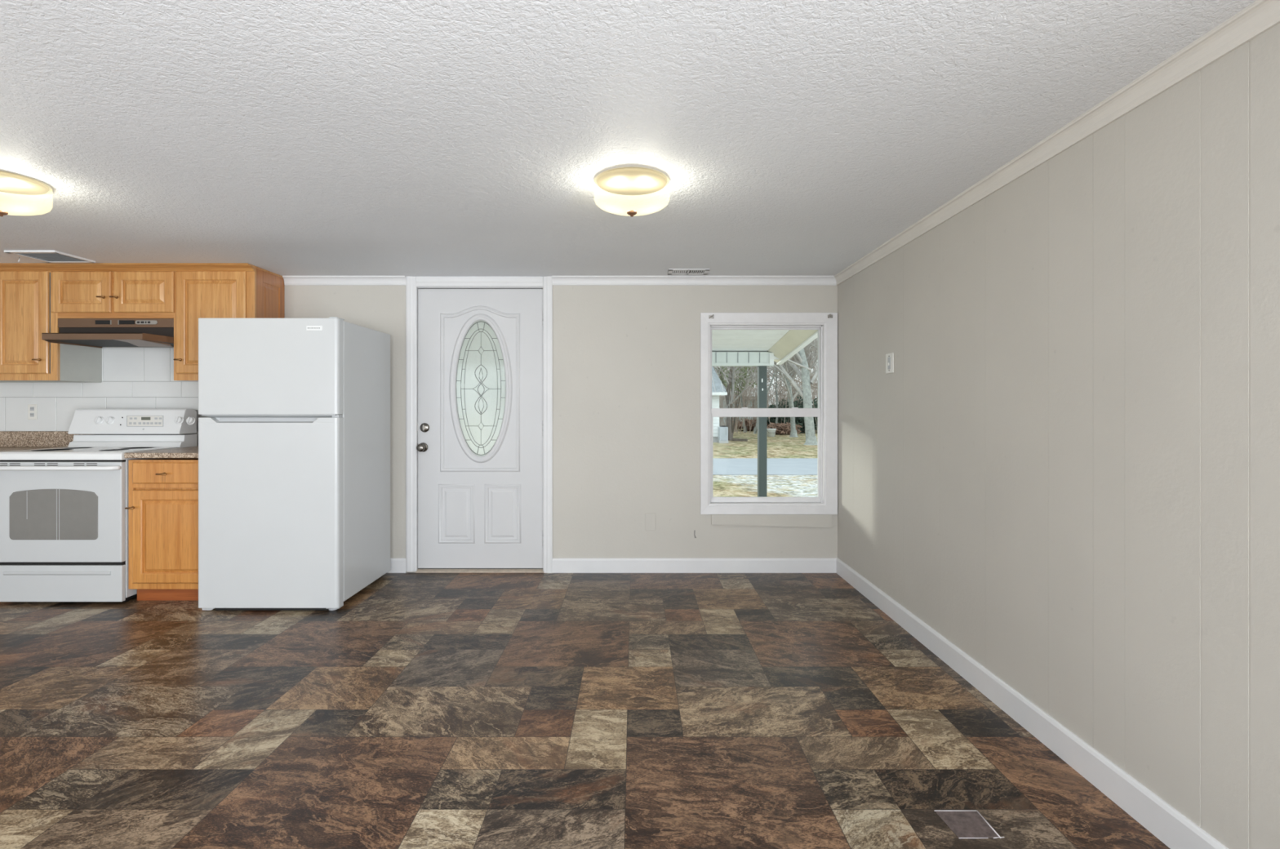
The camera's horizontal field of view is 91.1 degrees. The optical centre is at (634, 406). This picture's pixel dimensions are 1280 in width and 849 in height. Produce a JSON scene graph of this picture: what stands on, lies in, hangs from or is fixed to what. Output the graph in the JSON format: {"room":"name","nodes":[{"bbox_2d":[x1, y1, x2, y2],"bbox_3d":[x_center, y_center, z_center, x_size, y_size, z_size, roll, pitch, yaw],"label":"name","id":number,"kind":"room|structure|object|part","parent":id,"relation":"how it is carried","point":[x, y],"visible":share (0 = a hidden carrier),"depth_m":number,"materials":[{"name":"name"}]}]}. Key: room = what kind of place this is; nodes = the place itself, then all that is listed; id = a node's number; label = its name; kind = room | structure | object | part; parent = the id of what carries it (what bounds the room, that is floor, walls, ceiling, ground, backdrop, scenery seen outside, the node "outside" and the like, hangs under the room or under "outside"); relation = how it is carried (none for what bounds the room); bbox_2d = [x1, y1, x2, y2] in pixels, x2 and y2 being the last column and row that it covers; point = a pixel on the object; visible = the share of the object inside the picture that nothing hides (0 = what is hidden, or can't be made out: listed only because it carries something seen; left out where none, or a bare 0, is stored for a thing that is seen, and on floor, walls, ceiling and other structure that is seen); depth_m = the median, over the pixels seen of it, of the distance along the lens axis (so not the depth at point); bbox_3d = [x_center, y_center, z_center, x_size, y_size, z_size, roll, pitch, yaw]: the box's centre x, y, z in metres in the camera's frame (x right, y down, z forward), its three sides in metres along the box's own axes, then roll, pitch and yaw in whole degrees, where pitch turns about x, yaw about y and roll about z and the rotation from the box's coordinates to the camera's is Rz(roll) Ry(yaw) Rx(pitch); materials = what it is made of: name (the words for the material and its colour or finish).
{"room":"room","nodes":[
{"label":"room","id":0,"kind":"room"},
{"bbox_2d":[102,285,837,572],"bbox_3d":[-1.992,0.134,4.602,6.916,2.132,0.150,0,0,0],"label":"wall","id":1,"kind":"structure","parent":0,"point":[626,359],"depth_m":4.53,"materials":[{"name":"beige paint"}]},
{"bbox_2d":[0,271,102,382],"bbox_3d":[-4.224,-0.544,4.323,0.792,0.750,0.406,0,0,0],"label":"upper cabinet","id":2,"kind":"object","parent":1,"relation":"attached to","point":[25,296],"visible":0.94,"depth_m":4.15,"materials":[{"name":"brown wood"}]},
{"bbox_3d":[-4.060,-0.554,4.160,0.360,0.679,0.019,0,0,0],"label":"door","id":3,"kind":"part","parent":2,"relation":"part of","materials":[{"name":"brown wood"}]},
{"bbox_3d":[-4.224,-0.544,4.179,0.792,0.750,0.019,0,0,0],"label":"frame","id":4,"kind":"part","parent":2,"relation":"part of","materials":[{"name":"brown wood"}]},
{"bbox_2d":[0,347,207,431],"bbox_3d":[-3.535,-0.120,4.523,2.170,0.602,0.008,0,0,0],"label":"backsplash","id":5,"kind":"structure","parent":1,"relation":"attached to","point":[133,378],"depth_m":4.52,"materials":[{"name":"white tile"}]},
{"bbox_2d":[27,404,37,419],"bbox_3d":[-4.324,0.042,4.515,0.065,0.110,0.008,0,0,0],"label":"wall outlet","id":6,"kind":"object","parent":5,"relation":"attached to","point":[32,408],"visible":1,"depth_m":4.51,"materials":[{"name":"grey plastic"}]},
{"bbox_2d":[41,318,173,347],"bbox_3d":[-3.442,-0.488,4.222,0.769,0.188,0.586,0,0,0],"label":"range hood","id":7,"kind":"object","parent":1,"relation":"attached to","point":[89,332],"visible":0.93,"depth_m":4.17,"materials":[{"name":"brown metal"}]},
{"bbox_2d":[95,320,110,324],"bbox_3d":[-3.525,-0.556,4.167,0.095,0.026,0.008,0,0,0],"label":"rocker switch","id":8,"kind":"object","parent":7,"relation":"attached to","point":[97,322],"depth_m":4.16,"materials":[{"name":"black plastic"}]},
{"bbox_2d":[119,320,134,324],"bbox_3d":[-3.365,-0.556,4.167,0.100,0.026,0.008,0,0,0],"label":"rocker switch","id":9,"kind":"object","parent":7,"relation":"attached to","point":[121,322],"depth_m":4.16,"materials":[{"name":"black plastic"}]},
{"bbox_2d":[51,271,174,318],"bbox_3d":[-3.453,-0.750,4.323,0.810,0.337,0.406,0,0,0],"label":"upper cabinet","id":10,"kind":"object","parent":1,"relation":"attached to","point":[74,294],"visible":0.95,"depth_m":4.15,"materials":[{"name":"brown wood"}]},
{"bbox_3d":[-3.660,-0.756,4.160,0.394,0.273,0.019,0,0,0],"label":"door","id":11,"kind":"part","parent":10,"relation":"part of","materials":[{"name":"brown wood"}]},
{"bbox_3d":[-3.245,-0.756,4.160,0.394,0.273,0.019,0,0,0],"label":"door","id":12,"kind":"part","parent":10,"relation":"part of","materials":[{"name":"brown wood"}]},
{"bbox_2d":[0,262,283,278],"bbox_3d":[-3.569,-0.913,4.309,2.102,0.038,0.435,0,0,0],"label":"crown molding","id":13,"kind":"structure","parent":1,"relation":"attached to","point":[3,266],"depth_m":4.14,"materials":[{"name":"brown wood"}]},
{"bbox_2d":[173,267,284,382],"bbox_3d":[-2.787,-0.544,4.323,0.538,0.750,0.406,0,0,0],"label":"upper cabinet","id":14,"kind":"object","parent":1,"relation":"attached to","point":[258,293],"visible":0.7,"depth_m":4.15,"materials":[{"name":"orange wood"}]},
{"bbox_3d":[-2.801,-0.554,4.160,0.460,0.679,0.019,0,0,0],"label":"door","id":15,"kind":"part","parent":14,"relation":"part of","materials":[{"name":"brown wood"}]},
{"bbox_3d":[-2.524,-0.544,4.357,0.012,0.748,0.336,0,0,0],"label":"panel","id":16,"kind":"part","parent":14,"relation":"part of","materials":[{"name":"orange wood"}]},
{"bbox_2d":[282,275,405,285],"bbox_3d":[-2.077,-0.901,4.509,0.875,0.062,0.036,0,0,0],"label":"trim","id":17,"kind":"structure","parent":1,"relation":"attached to","point":[288,280],"depth_m":4.51,"materials":[{"name":"white paint"}]},
{"bbox_2d":[405,275,552,573],"bbox_3d":[-1.114,0.134,4.573,1.052,2.132,0.208,0,0,0],"label":"door","id":18,"kind":"structure","parent":1,"relation":"in","point":[479,349],"depth_m":4.54,"materials":[{"name":"white paint"}]},
{"bbox_3d":[-1.524,0.298,4.507,0.068,0.068,0.076,0,0,0],"label":"knob","id":19,"kind":"part","parent":18,"relation":"part of","materials":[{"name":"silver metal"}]},
{"bbox_3d":[-1.284,0.779,4.540,0.265,0.430,0.010,0,0,0],"label":"raised panel","id":20,"kind":"part","parent":18,"relation":"part of","materials":[{"name":"white paint"}]},
{"bbox_3d":[-1.114,-0.126,4.540,0.580,1.204,0.010,0,0,0],"label":"panel moulding","id":21,"kind":"part","parent":18,"relation":"part of","materials":[{"name":"white paint"}]},
{"bbox_3d":[-1.109,-0.128,4.556,0.400,1.011,0.006,0,0,0],"label":"glass pane","id":22,"kind":"part","parent":18,"relation":"part of","materials":[{"name":"clear glass"}]},
{"bbox_3d":[-0.950,0.779,4.540,0.265,0.430,0.010,0,0,0],"label":"raised panel","id":23,"kind":"part","parent":18,"relation":"part of","materials":[{"name":"white paint"}]},
{"bbox_2d":[386,558,836,573],"bbox_3d":[-0.467,1.148,4.521,3.866,0.104,0.013,0,0,0],"label":"baseboard","id":24,"kind":"structure","parent":1,"relation":"attached to","point":[397,565],"depth_m":4.51,"materials":[{"name":"white paint"}]},
{"bbox_2d":[551,275,837,285],"bbox_3d":[0.439,-0.901,4.509,2.054,0.062,0.036,0,0,0],"label":"trim","id":25,"kind":"structure","parent":1,"relation":"attached to","point":[557,280],"depth_m":4.51,"materials":[{"name":"white paint"}]},
{"bbox_2d":[700,312,837,514],"bbox_3d":[0.970,0.054,4.593,0.984,1.450,0.168,0,0,0],"label":"window","id":26,"kind":"structure","parent":1,"relation":"in","point":[825,502],"depth_m":4.51,"materials":[{"name":"white plastic"}]},
{"bbox_3d":[0.957,-0.254,4.618,0.817,0.660,0.026,0,0,0],"label":"sash","id":27,"kind":"part","parent":26,"relation":"part of","materials":[{"name":"glass"}]},
{"bbox_3d":[0.957,0.359,4.584,0.817,0.685,0.026,0,0,0],"label":"sash","id":28,"kind":"part","parent":26,"relation":"part of","materials":[{"name":"glass"}]},
{"bbox_2d":[827,314,832,318],"bbox_3d":[1.408,-0.645,4.491,0.036,0.027,0.037,0,0,0],"label":"curtain bracket","id":29,"kind":"object","parent":26,"relation":"attached to","point":[829,316],"visible":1,"depth_m":4.51,"materials":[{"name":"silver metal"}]},
{"bbox_2d":[711,514,831,527],"bbox_3d":[0.989,0.827,4.519,0.865,0.094,0.017,0,0,0],"label":"trim","id":30,"kind":"structure","parent":1,"relation":"attached to","point":[771,520],"depth_m":4.51,"materials":[{"name":"beige paint"}]},
{"bbox_2d":[0,572,1169,848],"bbox_3d":[-1.917,1.230,0.663,6.766,0.060,7.727,0,0,0],"label":"floor","id":31,"kind":"structure","parent":0,"point":[422,710],"depth_m":2.34,"materials":[{"name":"tile"}]},
{"bbox_2d":[0,408,196,601],"bbox_3d":[-3.419,0.610,4.074,0.849,1.181,0.711,0,0,0],"label":"range","id":32,"kind":"object","parent":31,"relation":"on","point":[64,517],"visible":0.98,"depth_m":3.78,"materials":[{"name":"white metal"}]},
{"bbox_3d":[-3.471,1.006,3.777,0.645,0.026,0.009,0,0,0],"label":"drawer pull","id":33,"kind":"part","parent":32,"relation":"part of","materials":[{"name":"white metal"}]},
{"bbox_3d":[-3.462,0.370,3.750,0.756,0.025,0.063,0,0,0],"label":"door handle","id":34,"kind":"part","parent":32,"relation":"part of","materials":[{"name":"white metal"}]},
{"bbox_3d":[-3.462,1.070,3.796,0.756,0.220,0.032,0,0,0],"label":"storage drawer","id":35,"kind":"part","parent":32,"relation":"part of","materials":[{"name":"white metal"}]},
{"bbox_3d":[-3.462,0.639,3.795,0.756,0.605,0.034,0,0,0],"label":"oven door","id":36,"kind":"part","parent":32,"relation":"part of","materials":[{"name":"white metal"}]},
{"bbox_2d":[0,446,179,460],"bbox_3d":[-3.462,0.300,4.017,0.762,0.050,0.486,0,0,0],"label":"cooktop","id":37,"kind":"object","parent":32,"relation":"in","point":[68,453],"depth_m":3.78,"materials":[{"name":"metal"}]},
{"bbox_3d":[-3.649,0.100,4.277,0.058,0.055,0.044,0,0,0],"label":"burner knob","id":38,"kind":"part","parent":32,"relation":"part of","materials":[{"name":"white plastic"}]},
{"bbox_3d":[-3.572,0.100,4.277,0.058,0.055,0.044,0,0,0],"label":"burner knob","id":39,"kind":"part","parent":32,"relation":"part of","materials":[{"name":"white plastic"}]},
{"bbox_3d":[-3.338,0.103,4.287,0.266,0.070,0.029,0,0,0],"label":"control panel","id":40,"kind":"part","parent":32,"relation":"part of","materials":[{"name":"white plastic"}]},
{"bbox_3d":[-3.103,0.100,4.277,0.058,0.055,0.044,0,0,0],"label":"burner knob","id":41,"kind":"part","parent":32,"relation":"part of","materials":[{"name":"white plastic"}]},
{"bbox_3d":[-3.023,0.102,4.276,0.058,0.055,0.044,0,0,0],"label":"burner knob","id":42,"kind":"part","parent":32,"relation":"part of","materials":[{"name":"white ceramic"}]},
{"bbox_2d":[124,457,198,600],"bbox_3d":[-2.785,0.763,4.138,0.571,0.872,0.747,0,0,0],"label":"base cabinet","id":43,"kind":"object","parent":31,"relation":"on","point":[162,508],"visible":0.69,"depth_m":3.80,"materials":[{"name":"orange wood"}]},
{"bbox_3d":[-3.027,0.614,3.780,0.050,0.018,0.031,0,0,0],"label":"handle","id":44,"kind":"part","parent":43,"relation":"part of","materials":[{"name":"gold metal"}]},
{"bbox_2d":[124,446,198,457],"bbox_3d":[-2.789,0.299,4.152,0.578,0.032,0.727,0,0,0],"label":"countertop","id":45,"kind":"structure","parent":43,"relation":"on","point":[192,451],"depth_m":3.79,"materials":[{"name":"laminate"}]},
{"bbox_3d":[-2.783,0.405,3.805,0.507,0.130,0.019,0,0,0],"label":"drawer","id":46,"kind":"part","parent":43,"relation":"part of","materials":[{"name":"orange wood"}]},
{"bbox_3d":[-2.783,0.791,3.805,0.507,0.563,0.019,0,0,0],"label":"door","id":47,"kind":"part","parent":43,"relation":"part of","materials":[{"name":"orange wood"}]},
{"bbox_2d":[198,316,390,610],"bbox_3d":[-2.131,0.338,4.049,0.818,1.720,0.796,0,0,0],"label":"refrigerator","id":48,"kind":"object","parent":31,"relation":"on","point":[294,437],"visible":1,"depth_m":3.65,"materials":[{"name":"white metal"}]},
{"bbox_3d":[-2.151,0.083,3.676,0.573,0.028,0.038,0,0,0],"label":"pocket handle","id":49,"kind":"part","parent":48,"relation":"part of","materials":[{"name":"grey plastic"}]},
{"bbox_3d":[-2.131,0.052,3.690,0.778,0.006,0.058,0,0,0],"label":"door edge trim","id":50,"kind":"part","parent":48,"relation":"part of","materials":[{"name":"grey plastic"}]},
{"bbox_3d":[-2.131,0.622,3.689,0.818,1.109,0.068,0,0,0],"label":"fresh food door","id":51,"kind":"part","parent":48,"relation":"part of","materials":[{"name":"white metal"}]},
{"bbox_3d":[-2.131,-0.232,3.689,0.818,0.562,0.068,0,0,0],"label":"freezer door","id":52,"kind":"part","parent":48,"relation":"part of","materials":[{"name":"white metal"}]},
{"bbox_3d":[-2.121,1.178,4.052,0.658,0.036,0.750,0,0,0],"label":"kick plate","id":53,"kind":"part","parent":48,"relation":"part of","materials":[{"name":"grey plastic"}]},
{"bbox_2d":[933,810,1004,838],"bbox_3d":[0.959,1.199,1.802,0.140,0.004,0.120,0,0,0],"label":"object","id":54,"kind":"structure","parent":31,"relation":"on","point":[964,824],"depth_m":1.80,"materials":[{"name":"plastic"}]},
{"bbox_3d":[-4.235,0.769,4.163,0.771,0.862,0.698,0,0,0],"label":"base cabinet","id":55,"kind":"object","parent":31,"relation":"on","visible":0},
{"bbox_2d":[0,431,78,451],"bbox_3d":[-4.234,0.260,4.168,0.771,0.157,0.695,0,0,0],"label":"countertop","id":56,"kind":"structure","parent":55,"relation":"on","point":[9,440],"depth_m":4.49,"materials":[{"name":"laminate"}]},
{"bbox_2d":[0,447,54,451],"bbox_3d":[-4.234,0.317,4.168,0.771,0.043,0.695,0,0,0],"label":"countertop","id":57,"kind":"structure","parent":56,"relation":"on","point":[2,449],"depth_m":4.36,"materials":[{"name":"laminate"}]},
{"bbox_2d":[0,0,1256,276],"bbox_3d":[-1.917,-0.992,0.663,7.066,0.120,8.027,0,0,0],"label":"ceiling","id":58,"kind":"structure","parent":0,"point":[413,138],"depth_m":2.03,"materials":[{"name":"white paint"}]},
{"bbox_2d":[0,170,49,216],"bbox_3d":[-2.605,-0.856,2.585,0.313,0.152,0.313,0,0,0],"label":"ceiling lamp","id":59,"kind":"object","parent":58,"relation":"attached to","point":[11,183],"visible":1,"depth_m":2.60,"materials":[{"name":"white glass"}]},
{"bbox_2d":[4,249,95,262],"bbox_3d":[-3.643,-0.913,3.897,0.365,0.038,0.287,0,0,0],"label":"ceiling vent","id":60,"kind":"object","parent":58,"relation":"in","point":[44,255],"visible":1,"depth_m":3.88,"materials":[{"name":"white metal"}]},
{"bbox_2d":[596,167,666,217],"bbox_3d":[-0.009,-0.856,2.589,0.313,0.152,0.313,0,0,0],"label":"ceiling lamp","id":61,"kind":"object","parent":58,"relation":"attached to","point":[623,180],"visible":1,"depth_m":2.56,"materials":[{"name":"white glass"}]},
{"bbox_2d":[667,268,710,274],"bbox_3d":[0.375,-0.929,4.343,0.282,0.006,0.165,0,0,0],"label":"ceiling vent","id":62,"kind":"object","parent":58,"relation":"in","point":[671,271],"visible":1,"depth_m":4.33,"materials":[{"name":"white metal"}]},
{"bbox_2d":[837,22,1279,848],"bbox_3d":[1.541,0.164,0.663,0.150,2.192,8.027,0,0,0],"label":"wall","id":63,"kind":"structure","parent":0,"point":[1066,467],"depth_m":1.91,"materials":[{"name":"beige paint"}]},
{"bbox_2d":[885,352,893,373],"bbox_3d":[1.460,-0.245,3.594,0.012,0.114,0.105,0,0,0],"label":"wall plate","id":64,"kind":"object","parent":63,"relation":"attached to","point":[889,357],"visible":1,"depth_m":3.58,"materials":[{"name":"grey plastic"}]},
{"bbox_2d":[835,557,1227,848],"bbox_3d":[1.460,1.146,0.663,0.013,0.108,7.727,0,0,0],"label":"baseboard","id":65,"kind":"structure","parent":63,"relation":"attached to","point":[1166,824],"depth_m":2.16,"materials":[{"name":"white paint"}]},
{"bbox_2d":[834,0,1279,284],"bbox_3d":[1.448,-0.901,0.663,0.036,0.062,7.727,0,0,0],"label":"trim","id":66,"kind":"structure","parent":63,"relation":"attached to","point":[1260,16],"depth_m":1.91,"materials":[{"name":"beige paint"}]},
{"label":"outside","id":67,"kind":"structure","parent":0,"visible":0},
{"bbox_2d":[712,428,817,497],"bbox_3d":[5.000,1.600,57.343,130.000,0.200,105.313,0,0,0],"label":"ground","id":68,"kind":"structure","parent":67,"point":[782,446],"depth_m":13.41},
{"bbox_2d":[711,366,727,442],"bbox_3d":[-1.302,-0.963,29.980,10.195,4.926,8.840,0,0,0],"label":"house","id":69,"kind":"structure","parent":68,"relation":"on","point":[717,388],"depth_m":25.99,"materials":[{"name":"white"}]},
{"bbox_2d":[717,425,728,443],"bbox_3d":[3.633,1.164,25.650,0.366,0.711,0.540,0,0,0],"label":"utility box","id":70,"kind":"object","parent":68,"relation":"on","point":[722,429],"visible":0.98,"depth_m":25.40,"materials":[{"name":"grey metal"}]},
{"bbox_2d":[712,366,757,440],"bbox_3d":[3.888,-2.578,28.022,5.265,8.288,6.101,0,0,-18],"label":"bare tree","id":71,"kind":"object","parent":68,"relation":"on","point":[731,374],"visible":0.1,"depth_m":27.45,"materials":[{"name":"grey plant"}]},
{"bbox_2d":[715,366,756,433],"bbox_3d":[4.925,-0.563,30.946,2.514,4.133,2.244,0,0,0],"label":"bare tree","id":72,"kind":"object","parent":68,"relation":"on","point":[723,382],"depth_m":30.87,"materials":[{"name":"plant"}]},
{"bbox_2d":[719,366,755,432],"bbox_3d":[6.273,-3.301,35.602,7.486,9.718,6.755,0,0,-5],"label":"bare tree","id":73,"kind":"object","parent":68,"relation":"on","point":[741,400],"visible":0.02,"depth_m":36.00,"materials":[{"name":"grey plant"}]},
{"bbox_2d":[732,438,747,440],"bbox_3d":[4.523,1.438,26.910,0.698,0.115,0.216,0,0,18],"label":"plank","id":74,"kind":"object","parent":68,"relation":"on","point":[733,439],"visible":1,"depth_m":26.82,"materials":[{"name":"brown wood"}]},
{"bbox_2d":[719,388,768,426],"bbox_3d":[6.939,0.093,46.500,4.991,2.813,5.600,0,0,0],"label":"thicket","id":75,"kind":"object","parent":68,"relation":"on","point":[748,391],"visible":0.02,"depth_m":44.00,"materials":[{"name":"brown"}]},
{"bbox_2d":[725,418,768,431],"bbox_3d":[6.974,1.181,38.001,2.857,0.905,1.918,0,0,0],"label":"brush pile","id":76,"kind":"object","parent":68,"relation":"on","point":[747,422],"visible":0.4,"depth_m":37.63,"materials":[{"name":"brown plant"}]},
{"bbox_2d":[726,366,774,388],"bbox_3d":[8.617,-2.574,45.437,6.607,8.279,5.808,0,0,12],"label":"bare tree","id":77,"kind":"object","parent":68,"relation":"on","point":[726,366],"visible":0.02,"depth_m":45.01,"materials":[{"name":"grey plant"}]},
{"bbox_2d":[715,347,817,433],"bbox_3d":[12.233,-2.215,46.758,20.270,7.443,29.044,0,0,5],"label":"thicket","id":78,"kind":"object","parent":68,"relation":"on","point":[784,391],"visible":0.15,"depth_m":37.22,"materials":[{"name":"brown plant"}]},
{"bbox_2d":[766,428,776,436],"bbox_3d":[6.771,1.310,31.000,0.500,0.380,0.500,0,0,0],"label":"plastic tub","id":79,"kind":"object","parent":68,"relation":"on","point":[771,432],"visible":0.95,"depth_m":30.82,"materials":[{"name":"white plastic"}]},
{"bbox_2d":[731,342,817,423],"bbox_3d":[7.938,-1.782,34.716,6.550,6.689,5.895,0,0,9],"label":"bare tree","id":80,"kind":"object","parent":68,"relation":"on","point":[775,387],"visible":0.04,"depth_m":35.21,"materials":[{"name":"grey plant"}]},
{"bbox_2d":[736,347,817,404],"bbox_3d":[9.742,-2.628,40.260,7.128,8.376,5.685,0,0,31],"label":"bare tree","id":81,"kind":"object","parent":68,"relation":"on","point":[804,348],"visible":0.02,"depth_m":39.77,"materials":[{"name":"grey plant"}]},
{"bbox_2d":[766,398,790,428],"bbox_3d":[8.698,0.634,36.961,2.776,2.201,2.472,0,0,33],"label":"evergreen shrub","id":82,"kind":"object","parent":68,"relation":"on","point":[772,420],"visible":0.17,"depth_m":36.66,"materials":[{"name":"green plant"}]},
{"bbox_2d":[750,338,817,433],"bbox_3d":[7.875,-2.839,34.447,6.313,8.802,4.689,0,0,-17],"label":"bare tree","id":83,"kind":"object","parent":68,"relation":"on","point":[793,371],"visible":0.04,"depth_m":33.80,"materials":[{"name":"grey plant"}]},
{"bbox_2d":[750,337,817,388],"bbox_3d":[10.189,-3.135,32.454,8.705,9.393,7.007,0,0,42],"label":"bare tree","id":84,"kind":"object","parent":68,"relation":"on","point":[817,337],"visible":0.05,"depth_m":33.43,"materials":[{"name":"grey plant"}]},
{"bbox_2d":[766,422,802,435],"bbox_3d":[7.763,1.210,32.985,2.153,0.777,1.381,0,0,0],"label":"brush pile","id":85,"kind":"object","parent":68,"relation":"on","point":[784,428],"visible":0.62,"depth_m":32.74,"materials":[{"name":"brown plant"}]},
{"bbox_2d":[766,337,817,444],"bbox_3d":[5.493,-3.634,25.177,8.739,10.400,7.269,0,0,43],"label":"bare tree","id":86,"kind":"object","parent":68,"relation":"on","point":[806,393],"visible":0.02,"depth_m":24.36,"materials":[{"name":"grey plant"}]},
{"bbox_2d":[768,345,817,403],"bbox_3d":[9.534,-2.110,39.408,7.212,7.344,6.225,0,0,-42],"label":"bare tree","id":87,"kind":"object","parent":68,"relation":"on","point":[807,345],"visible":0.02,"depth_m":38.83,"materials":[{"name":"grey plant"}]},
{"bbox_2d":[769,337,817,437],"bbox_3d":[6.484,-3.162,30.848,6.659,9.443,5.406,0,0,32],"label":"bare tree","id":88,"kind":"object","parent":68,"relation":"on","point":[793,433],"visible":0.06,"depth_m":30.35,"materials":[{"name":"grey plant"}]},
{"bbox_2d":[777,395,817,433],"bbox_3d":[9.338,0.510,34.923,2.671,2.300,2.432,0,0,0],"label":"evergreen shrub","id":89,"kind":"object","parent":68,"relation":"on","point":[800,420],"visible":0.24,"depth_m":34.60,"materials":[{"name":"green plant"}]},
{"bbox_3d":[-2.125,1.409,6.220,7.750,0.179,3.061,0,0,0],"label":"floor","id":90,"kind":"structure","parent":68,"relation":"on","visible":0},
{"bbox_2d":[757,365,766,497],"bbox_3d":[1.560,0.416,7.651,0.098,1.808,0.099,0,0,0],"label":"porch post","id":91,"kind":"object","parent":90,"relation":"on","point":[762,370],"visible":0.72,"depth_m":7.60,"materials":[{"name":"grey metal"}]},
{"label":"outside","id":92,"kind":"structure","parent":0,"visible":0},
{"bbox_2d":[711,329,817,366],"bbox_3d":[-2.075,-0.773,6.290,7.850,0.571,3.221,0,0,0],"label":"porch roof","id":93,"kind":"structure","parent":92,"point":[730,348],"depth_m":7.19,"materials":[{"name":"paint"}]},
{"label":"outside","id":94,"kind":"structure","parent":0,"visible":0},
{"bbox_2d":[712,457,817,475],"bbox_3d":[5.000,1.504,15.775,130.000,0.032,4.250,0,0,0],"label":"road","id":95,"kind":"structure","parent":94,"point":[721,466],"depth_m":15.46,"materials":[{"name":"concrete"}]}
]}

